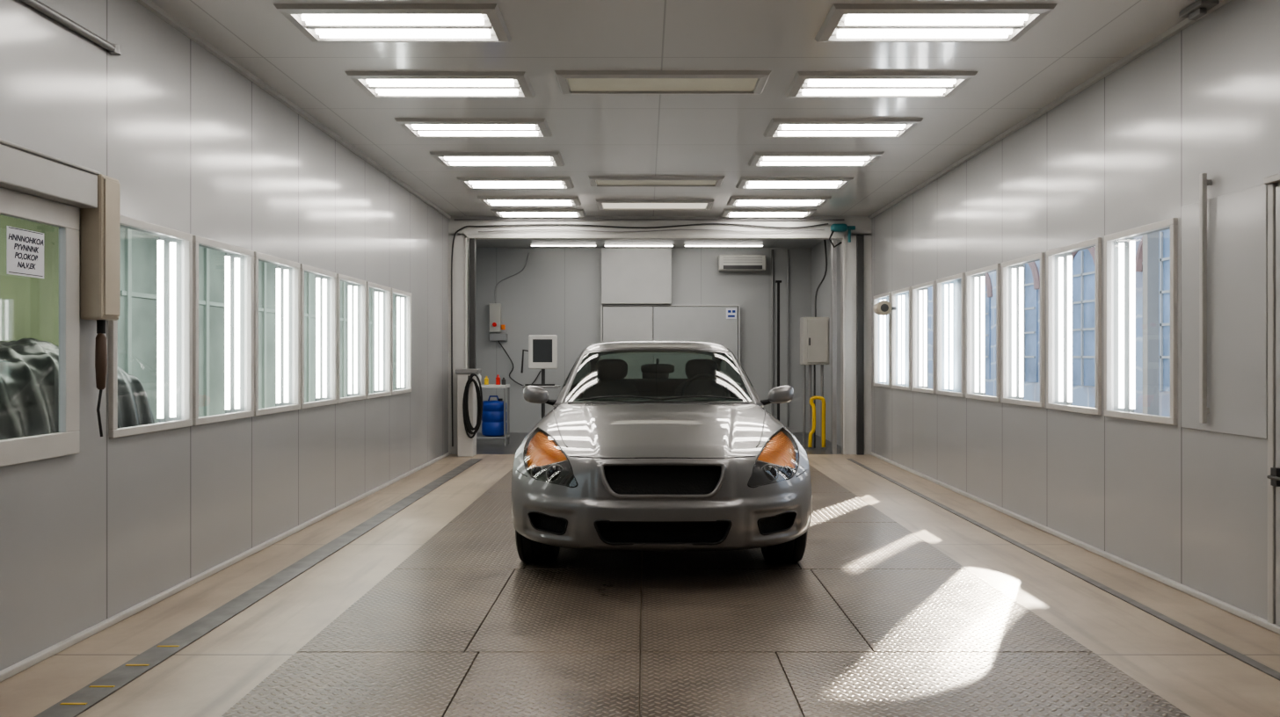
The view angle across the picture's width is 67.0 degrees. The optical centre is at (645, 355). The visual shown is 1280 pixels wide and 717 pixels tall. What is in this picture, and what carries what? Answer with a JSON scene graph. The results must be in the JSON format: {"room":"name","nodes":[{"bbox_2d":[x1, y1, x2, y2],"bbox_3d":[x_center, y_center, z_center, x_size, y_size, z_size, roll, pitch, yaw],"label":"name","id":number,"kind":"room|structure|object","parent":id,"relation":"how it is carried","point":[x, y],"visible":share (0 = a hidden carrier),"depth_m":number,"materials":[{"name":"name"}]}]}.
{"room":"car paint booth","nodes":[
{"label":"car paint booth","id":0,"kind":"room"},
{"bbox_2d":[0,214,394,423],"bbox_3d":[-5.750,-0.285,14.000,0.100,3.150,24.000,0,0,0],"label":"wall","id":1,"kind":"structure","parent":0,"point":[144,245],"depth_m":11.09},
{"bbox_2d":[0,0,448,671],"bbox_3d":[-2.495,-0.260,4.840,0.030,3.000,14.680,0,0,0],"label":"wall","id":2,"kind":"structure","parent":0,"point":[192,145],"depth_m":5.21,"materials":[{"name":"metal"}]},
{"bbox_2d":[0,187,79,466],"bbox_3d":[-2.475,-0.110,3.425,0.034,1.068,1.558,0,0,0],"label":"window frame","id":3,"kind":"structure","parent":2,"relation":"in","point":[13,204],"depth_m":4.11,"materials":[{"name":"paint"}]},
{"bbox_2d":[6,225,43,278],"bbox_3d":[-2.453,-0.407,3.830,0.003,0.185,0.230,0,0,0],"label":"notice","id":4,"kind":"object","parent":3,"relation":"attached to","point":[25,249],"visible":1,"depth_m":3.82,"materials":[{"name":"paper"}]},
{"bbox_2d":[0,138,100,208],"bbox_3d":[-2.430,-0.725,3.362,0.100,0.160,1.725,0,0,0],"label":"roller shutter box","id":5,"kind":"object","parent":2,"relation":"attached to","point":[24,170],"depth_m":3.87,"materials":[{"name":"paint"}]},
{"bbox_2d":[20,0,121,55],"bbox_3d":[-2.460,-1.420,3.254,0.053,0.040,2.508,0,0,0],"label":"conduit","id":6,"kind":"object","parent":2,"relation":"attached to","point":[114,49],"visible":1,"depth_m":4.15,"materials":[{"name":"grey metal"}]},
{"bbox_2d":[80,174,120,334],"bbox_3d":[-2.426,-0.450,4.310,0.108,0.700,0.150,0,0,0],"label":"junction box","id":7,"kind":"object","parent":2,"relation":"attached to","point":[100,226],"visible":0.95,"depth_m":4.24,"materials":[{"name":"beige metal"}]},
{"bbox_2d":[94,333,107,436],"bbox_3d":[-2.422,0.128,4.262,0.049,0.455,0.090,0,0,0],"label":"cable","id":8,"kind":"object","parent":7,"relation":"hanging from","point":[101,340],"visible":1,"depth_m":4.26,"materials":[{"name":"black rubber"}]},
{"bbox_2d":[109,215,192,438],"bbox_3d":[-2.475,-0.140,4.862,0.034,1.042,0.787,0,0,0],"label":"window","id":9,"kind":"structure","parent":2,"relation":"in","point":[114,432],"depth_m":5.00,"materials":[{"name":"paint"}]},
{"bbox_2d":[120,225,181,422],"bbox_3d":[-2.560,-0.140,4.867,0.100,1.020,0.755,0,0,0],"label":"strip light","id":10,"kind":"object","parent":2,"relation":"attached to","point":[169,249],"visible":0.76,"depth_m":5.20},
{"bbox_2d":[198,244,244,414],"bbox_3d":[-2.560,-0.140,5.688,0.100,1.020,0.755,0,0,0],"label":"strip light","id":11,"kind":"object","parent":2,"relation":"attached to","point":[234,263],"visible":0.78,"depth_m":6.02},
{"bbox_2d":[192,235,254,425],"bbox_3d":[-2.475,-0.140,5.683,0.034,1.042,0.787,0,0,0],"label":"window","id":12,"kind":"structure","parent":2,"relation":"in","point":[197,240],"depth_m":5.56,"materials":[{"name":"paint"}]},
{"bbox_2d":[0,451,450,682],"bbox_3d":[-2.462,1.225,4.840,0.035,0.030,14.680,0,0,0],"label":"baseboard","id":13,"kind":"structure","parent":2,"relation":"attached to","point":[27,663],"depth_m":4.97,"materials":[{"name":"paint"}]},
{"bbox_2d":[258,259,291,407],"bbox_3d":[-2.560,-0.140,6.508,0.100,1.020,0.755,0,0,0],"label":"strip light","id":14,"kind":"object","parent":2,"relation":"attached to","point":[283,274],"visible":0.78,"depth_m":6.83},
{"bbox_2d":[254,251,300,416],"bbox_3d":[-2.475,-0.140,6.503,0.034,1.042,0.787,0,0,0],"label":"window","id":15,"kind":"structure","parent":2,"relation":"in","point":[258,256],"depth_m":6.65,"materials":[{"name":"paint"}]},
{"bbox_2d":[135,0,450,218],"bbox_3d":[-2.465,-1.745,4.840,0.030,0.030,14.680,0,0,0],"label":"trim","id":16,"kind":"structure","parent":2,"relation":"attached to","point":[149,4],"depth_m":6.23,"materials":[{"name":"white paint"}]},
{"bbox_2d":[304,270,329,401],"bbox_3d":[-2.560,-0.140,7.327,0.100,1.020,0.755,0,0,0],"label":"strip light","id":17,"kind":"object","parent":2,"relation":"attached to","point":[322,283],"visible":0.79,"depth_m":7.65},
{"bbox_2d":[299,263,336,408],"bbox_3d":[-2.475,-0.140,7.322,0.034,1.042,0.787,0,0,0],"label":"window","id":18,"kind":"structure","parent":2,"relation":"in","point":[303,267],"depth_m":7.44,"materials":[{"name":"paint"}]},
{"bbox_2d":[340,279,360,397],"bbox_3d":[-2.560,-0.140,8.148,0.100,1.020,0.755,0,0,0],"label":"strip light","id":19,"kind":"object","parent":2,"relation":"attached to","point":[353,290],"visible":0.78,"depth_m":8.47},
{"bbox_2d":[336,273,366,403],"bbox_3d":[-2.475,-0.140,8.143,0.034,1.042,0.787,0,0,0],"label":"window","id":20,"kind":"structure","parent":2,"relation":"in","point":[339,277],"depth_m":8.18,"materials":[{"name":"paint"}]},
{"bbox_2d":[369,287,385,392],"bbox_3d":[-2.560,-0.140,8.967,0.100,1.020,0.755,0,0,0],"label":"strip light","id":21,"kind":"object","parent":2,"relation":"attached to","point":[379,295],"visible":0.75,"depth_m":9.29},
{"bbox_2d":[366,281,391,399],"bbox_3d":[-2.475,-0.140,8.963,0.034,1.042,0.787,0,0,0],"label":"window","id":22,"kind":"structure","parent":2,"relation":"in","point":[388,289],"depth_m":9.20,"materials":[{"name":"paint"}]},
{"bbox_2d":[392,292,406,390],"bbox_3d":[-2.560,-0.140,9.787,0.100,1.020,0.755,0,0,0],"label":"strip light","id":23,"kind":"object","parent":2,"relation":"attached to","point":[400,300],"visible":0.8,"depth_m":10.11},
{"bbox_2d":[391,288,411,395],"bbox_3d":[-2.475,-0.140,9.783,0.034,1.042,0.787,0,0,0],"label":"window","id":24,"kind":"structure","parent":2,"relation":"in","point":[393,290],"depth_m":10.11,"materials":[{"name":"paint"}]},
{"bbox_2d":[0,432,1279,716],"bbox_3d":[-0.010,1.290,6.570,5.980,0.100,18.260,0,0,0],"label":"floor","id":25,"kind":"structure","parent":0,"point":[207,678],"depth_m":4.76,"materials":[{"name":"beige concrete"}]},
{"bbox_2d":[34,458,482,716],"bbox_3d":[-2.022,1.237,4.600,0.135,0.006,14.000,0,0,0],"label":"floor drain grate","id":26,"kind":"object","parent":25,"relation":"on","point":[123,675],"depth_m":4.53,"materials":[{"name":"metal"}]},
{"bbox_2d":[220,652,478,716],"bbox_3d":[-1.070,1.234,3.230,0.754,0.011,1.553,0,0,0],"label":"floor plate","id":27,"kind":"object","parent":25,"relation":"on","point":[308,684],"visible":1,"depth_m":3.59,"materials":[{"name":"metal"}]},
{"bbox_2d":[297,569,514,652],"bbox_3d":[-1.100,1.234,4.790,0.694,0.011,1.553,0,0,0],"label":"floor plate","id":28,"kind":"object","parent":25,"relation":"on","point":[408,610],"visible":1,"depth_m":4.60,"materials":[{"name":"metal"}]},
{"bbox_2d":[394,523,527,570],"bbox_3d":[-1.075,1.234,6.350,0.744,0.011,1.553,0,0,0],"label":"floor plate","id":29,"kind":"object","parent":25,"relation":"on","point":[456,546],"visible":0.76,"depth_m":6.12,"materials":[{"name":"metal"}]},
{"bbox_2d":[455,369,482,457],"bbox_3d":[-2.151,0.700,11.924,0.358,1.080,0.392,0,0,0],"label":"pedestal","id":30,"kind":"object","parent":25,"relation":"on","point":[468,389],"visible":1,"depth_m":11.86,"materials":[{"name":"paint"}]},
{"bbox_2d":[449,492,512,523],"bbox_3d":[-1.075,1.234,7.915,0.744,0.011,1.563,0,0,0],"label":"floor plate","id":31,"kind":"object","parent":25,"relation":"on","point":[490,507],"visible":0.48,"depth_m":7.70,"materials":[{"name":"metal"}]},
{"bbox_2d":[476,384,509,446],"bbox_3d":[-2.160,0.820,13.400,0.520,0.840,0.400,0,0,0],"label":"trolley","id":32,"kind":"object","parent":25,"relation":"on","point":[505,437],"visible":0.56,"depth_m":13.21,"materials":[{"name":"metal"}]},
{"bbox_2d":[481,395,507,436],"bbox_3d":[-2.090,0.829,13.390,0.344,0.558,0.344,0,0,0],"label":"canister","id":33,"kind":"object","parent":32,"relation":"on","point":[492,418],"visible":0.94,"depth_m":13.24,"materials":[{"name":"blue plastic"}]},
{"bbox_2d":[485,472,512,492],"bbox_3d":[-1.075,1.234,9.475,0.744,0.011,1.543,0,0,0],"label":"floor plate","id":34,"kind":"object","parent":25,"relation":"on","point":[504,484],"visible":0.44,"depth_m":9.16,"materials":[{"name":"metal"}]},
{"bbox_2d":[520,334,560,418],"bbox_3d":[-1.437,0.475,13.538,0.614,1.530,0.575,0,0,0],"label":"monitor stand","id":35,"kind":"object","parent":25,"relation":"on","point":[542,349],"visible":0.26,"depth_m":13.46,"materials":[{"name":"metal"}]},
{"bbox_2d":[528,334,557,369],"bbox_3d":[-1.430,-0.055,13.495,0.400,0.470,0.070,0,0,0],"label":"monitor","id":36,"kind":"object","parent":35,"relation":"on","point":[542,349],"depth_m":13.46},
{"bbox_2d":[443,652,639,716],"bbox_3d":[-0.355,1.234,3.230,0.664,0.011,1.553,0,0,0],"label":"floor plate","id":37,"kind":"object","parent":25,"relation":"on","point":[497,684],"visible":1,"depth_m":3.60,"materials":[{"name":"metal"}]},
{"bbox_2d":[465,569,640,654],"bbox_3d":[-0.385,1.234,4.790,0.724,0.011,1.553,0,0,0],"label":"floor plate","id":38,"kind":"object","parent":25,"relation":"on","point":[537,610],"visible":1,"depth_m":4.59,"materials":[{"name":"metal"}]},
{"bbox_2d":[511,340,811,562],"bbox_3d":[0.092,0.554,7.307,1.886,1.370,4.634,0,0,0],"label":"car","id":39,"kind":"object","parent":25,"relation":"on","point":[654,462],"visible":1,"depth_m":5.30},
{"bbox_2d":[640,358,674,373],"bbox_3d":[0.092,0.076,7.168,0.250,0.111,0.061,0,0,0],"label":"mirror","id":40,"kind":"object","parent":39,"relation":"attached to","point":[647,368],"depth_m":7.14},
{"bbox_2d":[593,519,732,545],"bbox_3d":[0.092,0.915,5.046,0.719,0.136,0.086,0,0,0],"label":"grille","id":41,"kind":"object","parent":39,"relation":"attached to","point":[606,532],"depth_m":5.09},
{"bbox_2d":[599,461,726,499],"bbox_3d":[0.092,0.647,5.075,0.662,0.193,0.122,0,0,0],"label":"grille","id":42,"kind":"object","parent":39,"relation":"attached to","point":[618,480],"depth_m":5.10,"materials":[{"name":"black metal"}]},
{"bbox_2d":[640,652,802,716],"bbox_3d":[0.260,1.234,3.230,0.554,0.011,1.553,0,0,0],"label":"floor plate","id":43,"kind":"object","parent":25,"relation":"on","point":[673,684],"visible":1,"depth_m":3.60,"materials":[{"name":"metal"}]},
{"bbox_2d":[640,569,872,654],"bbox_3d":[0.465,1.234,4.790,0.964,0.011,1.553,0,0,0],"label":"floor plate","id":44,"kind":"object","parent":25,"relation":"on","point":[774,611],"visible":1,"depth_m":4.59,"materials":[{"name":"metal"}]},
{"bbox_2d":[775,280,781,421],"bbox_3d":[1.925,0.075,14.000,0.150,2.330,0.160,0,0,0],"label":"pipe","id":45,"kind":"object","parent":25,"relation":"on","point":[778,282],"visible":0.55,"depth_m":13.97,"materials":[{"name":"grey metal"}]},
{"bbox_2d":[800,317,829,448],"bbox_3d":[2.280,0.360,13.010,0.360,1.760,0.280,0,0,0],"label":"electrical box","id":46,"kind":"object","parent":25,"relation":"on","point":[814,331],"visible":0.95,"depth_m":12.90,"materials":[{"name":"paint"}]},
{"bbox_2d":[807,396,825,447],"bbox_3d":[2.272,0.871,12.800,0.228,0.680,0.052,0,0,0],"label":"pipe","id":47,"kind":"object","parent":25,"relation":"on","point":[810,441],"visible":1,"depth_m":12.78,"materials":[{"name":"metal"}]},
{"bbox_2d":[810,472,850,492],"bbox_3d":[1.380,1.234,9.475,0.954,0.011,1.543,0,0,0],"label":"floor plate","id":48,"kind":"object","parent":25,"relation":"on","point":[820,483],"visible":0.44,"depth_m":9.22,"materials":[{"name":"metal"}]},
{"bbox_2d":[810,492,896,523],"bbox_3d":[1.380,1.234,7.915,0.954,0.011,1.563,0,0,0],"label":"floor plate","id":49,"kind":"object","parent":25,"relation":"on","point":[826,507],"visible":0.5,"depth_m":7.70,"materials":[{"name":"metal"}]},
{"bbox_2d":[796,523,967,569],"bbox_3d":[1.380,1.234,6.350,0.954,0.011,1.553,0,0,0],"label":"floor plate","id":50,"kind":"object","parent":25,"relation":"on","point":[829,546],"visible":0.76,"depth_m":6.12,"materials":[{"name":"metal"}]},
{"bbox_2d":[810,569,1091,652],"bbox_3d":[1.405,1.234,4.790,0.904,0.011,1.553,0,0,0],"label":"floor plate","id":51,"kind":"object","parent":25,"relation":"on","point":[892,610],"visible":1,"depth_m":4.59,"materials":[{"name":"metal"}]},
{"bbox_2d":[776,652,1190,716],"bbox_3d":[1.200,1.234,3.230,1.314,0.011,1.553,0,0,0],"label":"floor plate","id":52,"kind":"object","parent":25,"relation":"on","point":[822,684],"visible":1,"depth_m":3.59,"materials":[{"name":"metal"}]},
{"bbox_2d":[846,458,1279,681],"bbox_3d":[2.445,1.237,4.600,0.050,0.006,14.000,0,0,0],"label":"trim","id":53,"kind":"structure","parent":25,"relation":"on","point":[1268,671],"depth_m":4.96,"materials":[{"name":"metal"}]},
{"bbox_2d":[475,247,811,432],"bbox_3d":[-0.010,-0.250,15.630,5.980,2.980,0.060,0,0,0],"label":"wall","id":54,"kind":"structure","parent":0,"point":[557,292],"depth_m":15.60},
{"bbox_2d":[488,303,507,341],"bbox_3d":[-2.360,-0.540,15.520,0.280,0.600,0.160,0,0,0],"label":"control box","id":55,"kind":"object","parent":54,"relation":"attached to","point":[495,325],"visible":1,"depth_m":15.48,"materials":[{"name":"white plastic"}]},
{"bbox_2d":[601,247,671,304],"bbox_3d":[-0.140,-1.275,15.500,1.120,0.890,0.200,0,0,0],"label":"panel","id":56,"kind":"object","parent":54,"relation":"attached to","point":[629,275],"depth_m":15.40,"materials":[{"name":"paint"}]},
{"bbox_2d":[600,305,740,390],"bbox_3d":[0.400,0.212,15.525,2.220,2.055,0.150,0,0,0],"label":"cabinet","id":57,"kind":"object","parent":54,"relation":"in","point":[692,323],"depth_m":15.46,"materials":[{"name":"metal"}]},
{"bbox_2d":[718,254,766,271],"bbox_3d":[1.550,-1.485,15.488,0.760,0.250,0.225,0,0,0],"label":"air conditioner","id":58,"kind":"object","parent":54,"relation":"attached to","point":[726,263],"visible":1,"depth_m":15.38,"materials":[{"name":"white plastic"}]},
{"bbox_2d":[475,240,823,247],"bbox_3d":[-0.010,-1.765,14.000,5.980,0.050,3.400,0,0,0],"label":"ceiling","id":59,"kind":"structure","parent":0,"point":[479,243],"depth_m":14.90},
{"bbox_2d":[448,216,871,454],"bbox_3d":[0.185,-0.285,12.240,5.390,3.050,0.120,0,0,0],"label":"wall","id":60,"kind":"structure","parent":0,"point":[862,224],"depth_m":12.18,"materials":[{"name":"metal"}]},
{"bbox_2d":[469,238,475,369],"bbox_3d":[-2.185,-0.120,12.230,0.070,2.720,0.100,0,0,0],"label":"trim","id":61,"kind":"structure","parent":60,"relation":"attached to","point":[472,241],"depth_m":12.18,"materials":[{"name":"metal"}]},
{"bbox_2d":[450,223,828,446],"bbox_3d":[-0.070,-0.264,12.150,4.743,2.809,0.020,0,0,0],"label":"cable","id":62,"kind":"object","parent":60,"relation":"attached to","point":[701,223],"visible":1,"depth_m":12.14,"materials":[{"name":"rubber"}]},
{"bbox_2d":[454,218,844,220],"bbox_3d":[0.050,-1.710,12.150,4.900,0.021,0.024,0,0,0],"label":"pipe","id":63,"kind":"object","parent":60,"relation":"attached to","point":[454,219],"visible":1,"depth_m":12.14,"materials":[{"name":"grey metal"}]},
{"bbox_2d":[478,229,824,232],"bbox_3d":[0.075,-1.575,12.150,4.350,0.040,0.012,0,0,0],"label":"cable","id":64,"kind":"object","parent":60,"relation":"attached to","point":[515,229],"visible":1,"depth_m":12.15,"materials":[{"name":"black rubber"}]},
{"bbox_2d":[465,235,845,454],"bbox_3d":[0.125,-0.140,12.240,4.790,2.760,0.160,0,0,0],"label":"trim","id":65,"kind":"structure","parent":60,"relation":"attached to","point":[842,238],"depth_m":12.16,"materials":[{"name":"paint"}]},
{"bbox_2d":[830,238,836,454],"bbox_3d":[2.385,-0.120,12.230,0.050,2.720,0.100,0,0,0],"label":"trim","id":66,"kind":"structure","parent":60,"relation":"attached to","point":[833,250],"depth_m":12.18,"materials":[{"name":"grey metal"}]},
{"bbox_2d":[856,234,864,455],"bbox_3d":[2.700,-0.140,12.150,0.080,2.760,0.060,0,0,0],"label":"trim","id":67,"kind":"structure","parent":60,"relation":"attached to","point":[860,238],"depth_m":12.12,"materials":[{"name":"metal"}]},
{"bbox_2d":[150,0,1197,216],"bbox_3d":[0.185,-1.785,4.810,5.390,0.050,14.740,0,0,0],"label":"ceiling","id":68,"kind":"structure","parent":0,"point":[593,134],"depth_m":6.17,"materials":[{"name":"metal"}]},
{"bbox_2d":[273,3,511,42],"bbox_3d":[-1.300,-1.741,5.100,1.120,0.037,0.540,0,0,0],"label":"recessed light","id":69,"kind":"object","parent":68,"relation":"in","point":[317,22],"visible":1,"depth_m":5.01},
{"bbox_2d":[344,71,535,97],"bbox_3d":[-1.300,-1.741,6.250,1.120,0.037,0.540,0,0,0],"label":"recessed light","id":70,"kind":"object","parent":68,"relation":"in","point":[374,83],"visible":1,"depth_m":6.16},
{"bbox_2d":[394,118,552,137],"bbox_3d":[-1.300,-1.741,7.430,1.120,0.037,0.540,0,0,0],"label":"recessed light","id":71,"kind":"object","parent":68,"relation":"in","point":[416,127],"visible":1,"depth_m":7.34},
{"bbox_2d":[429,152,564,166],"bbox_3d":[-1.300,-1.741,8.600,1.120,0.037,0.540,0,0,0],"label":"recessed light","id":72,"kind":"object","parent":68,"relation":"in","point":[445,158],"visible":1,"depth_m":8.51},
{"bbox_2d":[456,176,574,188],"bbox_3d":[-1.300,-1.741,9.780,1.120,0.037,0.540,0,0,0],"label":"recessed light","id":73,"kind":"object","parent":68,"relation":"in","point":[469,182],"visible":1,"depth_m":9.63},
{"bbox_2d":[476,196,581,205],"bbox_3d":[-1.300,-1.741,10.930,1.120,0.037,0.540,0,0,0],"label":"recessed light","id":74,"kind":"object","parent":68,"relation":"in","point":[487,200],"visible":1,"depth_m":10.78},
{"bbox_2d":[490,209,586,217],"bbox_3d":[-1.300,-1.741,11.850,1.120,0.037,0.540,0,0,0],"label":"recessed light","id":75,"kind":"object","parent":68,"relation":"in","point":[499,213],"visible":1,"depth_m":11.70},
{"bbox_2d":[596,199,714,210],"bbox_3d":[0.110,-1.745,11.200,1.340,0.030,0.640,0,0,0],"label":"recessed light","id":76,"kind":"object","parent":68,"relation":"in","point":[602,204],"visible":1,"depth_m":11.13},
{"bbox_2d":[588,175,725,186],"bbox_3d":[0.110,-1.745,9.700,1.340,0.030,0.480,0,0,0],"label":"recessed light","id":77,"kind":"object","parent":68,"relation":"in","point":[594,180],"visible":1,"depth_m":9.62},
{"bbox_2d":[554,70,771,94],"bbox_3d":[0.110,-1.745,6.200,1.340,0.030,0.480,0,0,0],"label":"recessed light","id":78,"kind":"object","parent":68,"relation":"in","point":[570,82],"visible":1,"depth_m":6.14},
{"bbox_2d":[720,209,816,217],"bbox_3d":[1.500,-1.741,11.850,1.120,0.037,0.540,0,0,0],"label":"recessed light","id":79,"kind":"object","parent":68,"relation":"in","point":[726,213],"visible":1,"depth_m":11.70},
{"bbox_2d":[727,196,831,205],"bbox_3d":[1.500,-1.741,10.930,1.120,0.037,0.540,0,0,0],"label":"recessed light","id":80,"kind":"object","parent":68,"relation":"in","point":[733,200],"visible":1,"depth_m":10.78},
{"bbox_2d":[735,176,854,188],"bbox_3d":[1.500,-1.741,9.780,1.120,0.037,0.540,0,0,0],"label":"recessed light","id":81,"kind":"object","parent":68,"relation":"in","point":[745,182],"visible":1,"depth_m":9.63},
{"bbox_2d":[748,152,883,166],"bbox_3d":[1.500,-1.741,8.600,1.120,0.037,0.540,0,0,0],"label":"recessed light","id":82,"kind":"object","parent":68,"relation":"in","point":[758,158],"visible":1,"depth_m":8.51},
{"bbox_2d":[763,118,923,137],"bbox_3d":[1.500,-1.741,7.430,1.120,0.037,0.540,0,0,0],"label":"recessed light","id":83,"kind":"object","parent":68,"relation":"in","point":[777,127],"visible":1,"depth_m":7.34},
{"bbox_2d":[785,71,978,97],"bbox_3d":[1.500,-1.741,6.250,1.120,0.037,0.540,0,0,0],"label":"recessed light","id":84,"kind":"object","parent":68,"relation":"in","point":[804,83],"visible":1,"depth_m":6.16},
{"bbox_2d":[814,3,1057,42],"bbox_3d":[1.500,-1.741,5.100,1.120,0.037,0.540,0,0,0],"label":"recessed light","id":85,"kind":"object","parent":68,"relation":"in","point":[844,22],"visible":1,"depth_m":5.01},
{"bbox_2d":[1178,0,1219,20],"bbox_3d":[2.775,-1.730,4.850,0.090,0.060,0.200,0,0,0],"label":"bracket","id":86,"kind":"object","parent":68,"relation":"attached to","point":[1199,8],"visible":1,"depth_m":4.81,"materials":[{"name":"grey metal"}]},
{"bbox_2d":[811,240,840,445],"bbox_3d":[2.710,-0.250,13.950,0.060,2.980,3.300,0,0,0],"label":"wall","id":87,"kind":"structure","parent":0,"point":[818,251],"depth_m":14.35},
{"bbox_2d":[871,0,1279,620],"bbox_3d":[2.865,-0.260,4.840,0.030,3.000,14.680,0,0,0],"label":"wall","id":88,"kind":"structure","parent":0,"point":[1130,149],"depth_m":5.91,"materials":[{"name":"metal"}]},
{"bbox_2d":[873,291,891,387],"bbox_3d":[2.845,-0.185,11.592,0.034,1.112,0.787,0,0,0],"label":"window","id":89,"kind":"structure","parent":88,"relation":"in","point":[889,294],"depth_m":11.48,"materials":[{"name":"paint"}]},
{"bbox_2d":[878,296,888,384],"bbox_3d":[2.930,-0.185,11.598,0.100,1.090,0.755,0,0,0],"label":"strip light","id":90,"kind":"object","parent":88,"relation":"attached to","point":[883,320],"visible":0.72,"depth_m":11.91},
{"bbox_2d":[891,286,911,390],"bbox_3d":[2.845,-0.185,10.732,0.034,1.112,0.787,0,0,0],"label":"window","id":91,"kind":"structure","parent":88,"relation":"in","point":[906,289],"depth_m":10.82,"materials":[{"name":"paint"}]},
{"bbox_2d":[895,290,909,386],"bbox_3d":[2.930,-0.185,10.738,0.100,1.090,0.755,0,0,0],"label":"strip light","id":92,"kind":"object","parent":88,"relation":"attached to","point":[902,300],"visible":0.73,"depth_m":11.05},
{"bbox_2d":[911,280,936,393],"bbox_3d":[2.845,-0.185,9.873,0.034,1.112,0.787,0,0,0],"label":"window","id":93,"kind":"structure","parent":88,"relation":"in","point":[933,283],"depth_m":9.96,"materials":[{"name":"paint"}]},
{"bbox_2d":[916,285,932,388],"bbox_3d":[2.930,-0.185,9.877,0.100,1.090,0.755,0,0,0],"label":"strip light","id":94,"kind":"object","parent":88,"relation":"attached to","point":[922,294],"visible":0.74,"depth_m":10.20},
{"bbox_2d":[936,272,965,397],"bbox_3d":[2.845,-0.185,9.012,0.034,1.112,0.787,0,0,0],"label":"window","id":95,"kind":"structure","parent":88,"relation":"in","point":[962,276],"depth_m":8.90,"materials":[{"name":"paint"}]},
{"bbox_2d":[942,278,960,392],"bbox_3d":[2.930,-0.185,9.018,0.100,1.090,0.755,0,0,0],"label":"strip light","id":96,"kind":"object","parent":88,"relation":"attached to","point":[951,290],"visible":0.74,"depth_m":9.27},
{"bbox_2d":[965,263,1000,402],"bbox_3d":[2.845,-0.185,8.152,0.034,1.112,0.787,0,0,0],"label":"window","id":97,"kind":"structure","parent":88,"relation":"in","point":[997,266],"depth_m":8.15,"materials":[{"name":"paint"}]},
{"bbox_2d":[972,269,996,395],"bbox_3d":[2.930,-0.185,8.158,0.100,1.090,0.755,0,0,0],"label":"strip light","id":98,"kind":"object","parent":88,"relation":"attached to","point":[978,280],"visible":0.79,"depth_m":8.48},
{"bbox_2d":[1001,252,1044,407],"bbox_3d":[2.845,-0.185,7.293,0.034,1.112,0.787,0,0,0],"label":"window","id":99,"kind":"structure","parent":88,"relation":"in","point":[1040,256],"depth_m":7.28,"materials":[{"name":"paint"}]},
{"bbox_2d":[1008,259,1039,399],"bbox_3d":[2.930,-0.185,7.298,0.100,1.090,0.755,0,0,0],"label":"strip light","id":100,"kind":"object","parent":88,"relation":"attached to","point":[1015,272],"visible":0.73,"depth_m":7.62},
{"bbox_2d":[869,0,1230,218],"bbox_3d":[2.835,-1.745,4.840,0.030,0.030,14.680,0,0,0],"label":"trim","id":101,"kind":"structure","parent":88,"relation":"attached to","point":[1186,22],"depth_m":6.42,"materials":[{"name":"white paint"}]},
{"bbox_2d":[1046,237,1101,415],"bbox_3d":[2.845,-0.185,6.433,0.034,1.112,0.787,0,0,0],"label":"window","id":102,"kind":"structure","parent":88,"relation":"in","point":[1097,242],"depth_m":6.38,"materials":[{"name":"paint"}]},
{"bbox_2d":[868,451,1279,634],"bbox_3d":[2.833,1.225,4.840,0.035,0.030,14.680,0,0,0],"label":"baseboard","id":103,"kind":"structure","parent":88,"relation":"attached to","point":[1254,619],"depth_m":5.74,"materials":[{"name":"paint"}]},
{"bbox_2d":[1054,245,1095,405],"bbox_3d":[2.930,-0.185,6.438,0.100,1.090,0.755,0,0,0],"label":"strip light","id":104,"kind":"object","parent":88,"relation":"attached to","point":[1064,261],"visible":0.75,"depth_m":6.76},
{"bbox_2d":[1104,218,1177,425],"bbox_3d":[2.845,-0.185,5.572,0.034,1.112,0.787,0,0,0],"label":"window","id":105,"kind":"structure","parent":88,"relation":"in","point":[1172,222],"depth_m":5.55,"materials":[{"name":"paint"}]},
{"bbox_2d":[1113,226,1170,413],"bbox_3d":[2.930,-0.185,5.577,0.100,1.090,0.755,0,0,0],"label":"strip light","id":106,"kind":"object","parent":88,"relation":"attached to","point":[1124,249],"visible":0.76,"depth_m":5.90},
{"bbox_2d":[1181,173,1267,439],"bbox_3d":[2.825,-0.270,4.770,0.050,1.300,0.700,0,0,0],"label":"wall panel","id":107,"kind":"structure","parent":88,"relation":"in","point":[1225,237],"depth_m":4.74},
{"bbox_2d":[1263,173,1279,626],"bbox_3d":[2.811,0.215,3.700,0.078,2.050,1.400,0,0,0],"label":"door","id":108,"kind":"structure","parent":88,"relation":"in","point":[1273,476],"depth_m":4.36,"materials":[{"name":"metal"}]},
{"label":"outside","id":109,"kind":"structure","parent":0,"visible":0},
{"bbox_3d":[2.500,1.310,16.000,23.000,0.100,40.000,0,0,0],"label":"ground","id":110,"kind":"structure","parent":109,"visible":0},
{"bbox_2d":[0,337,154,440],"bbox_3d":[-4.100,0.573,5.550,1.540,1.375,2.900,0,0,0],"label":"car","id":111,"kind":"object","parent":110,"relation":"on","point":[29,367],"visible":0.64,"depth_m":5.53,"materials":[{"name":"black metal"}]},
{"bbox_2d":[120,227,395,416],"bbox_3d":[-5.685,-0.260,17.750,0.030,3.000,14.500,0,0,0],"label":"rack","id":112,"kind":"object","parent":110,"relation":"on","point":[127,293],"visible":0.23,"depth_m":12.56,"materials":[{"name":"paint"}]},
{"bbox_2d":[928,228,1170,416],"bbox_3d":[8.100,-1.235,20.500,0.401,5.050,27.000,0,0,0],"label":"building","id":113,"kind":"structure","parent":110,"relation":"on","point":[1083,261],"depth_m":17.73,"materials":[{"name":"white paint"}]},
{"bbox_2d":[1142,231,1159,415],"bbox_3d":[4.350,0.000,8.320,0.100,2.520,0.080,0,0,0],"label":"post","id":114,"kind":"object","parent":110,"relation":"on","point":[1151,242],"visible":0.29,"depth_m":8.28,"materials":[{"name":"grey metal"}]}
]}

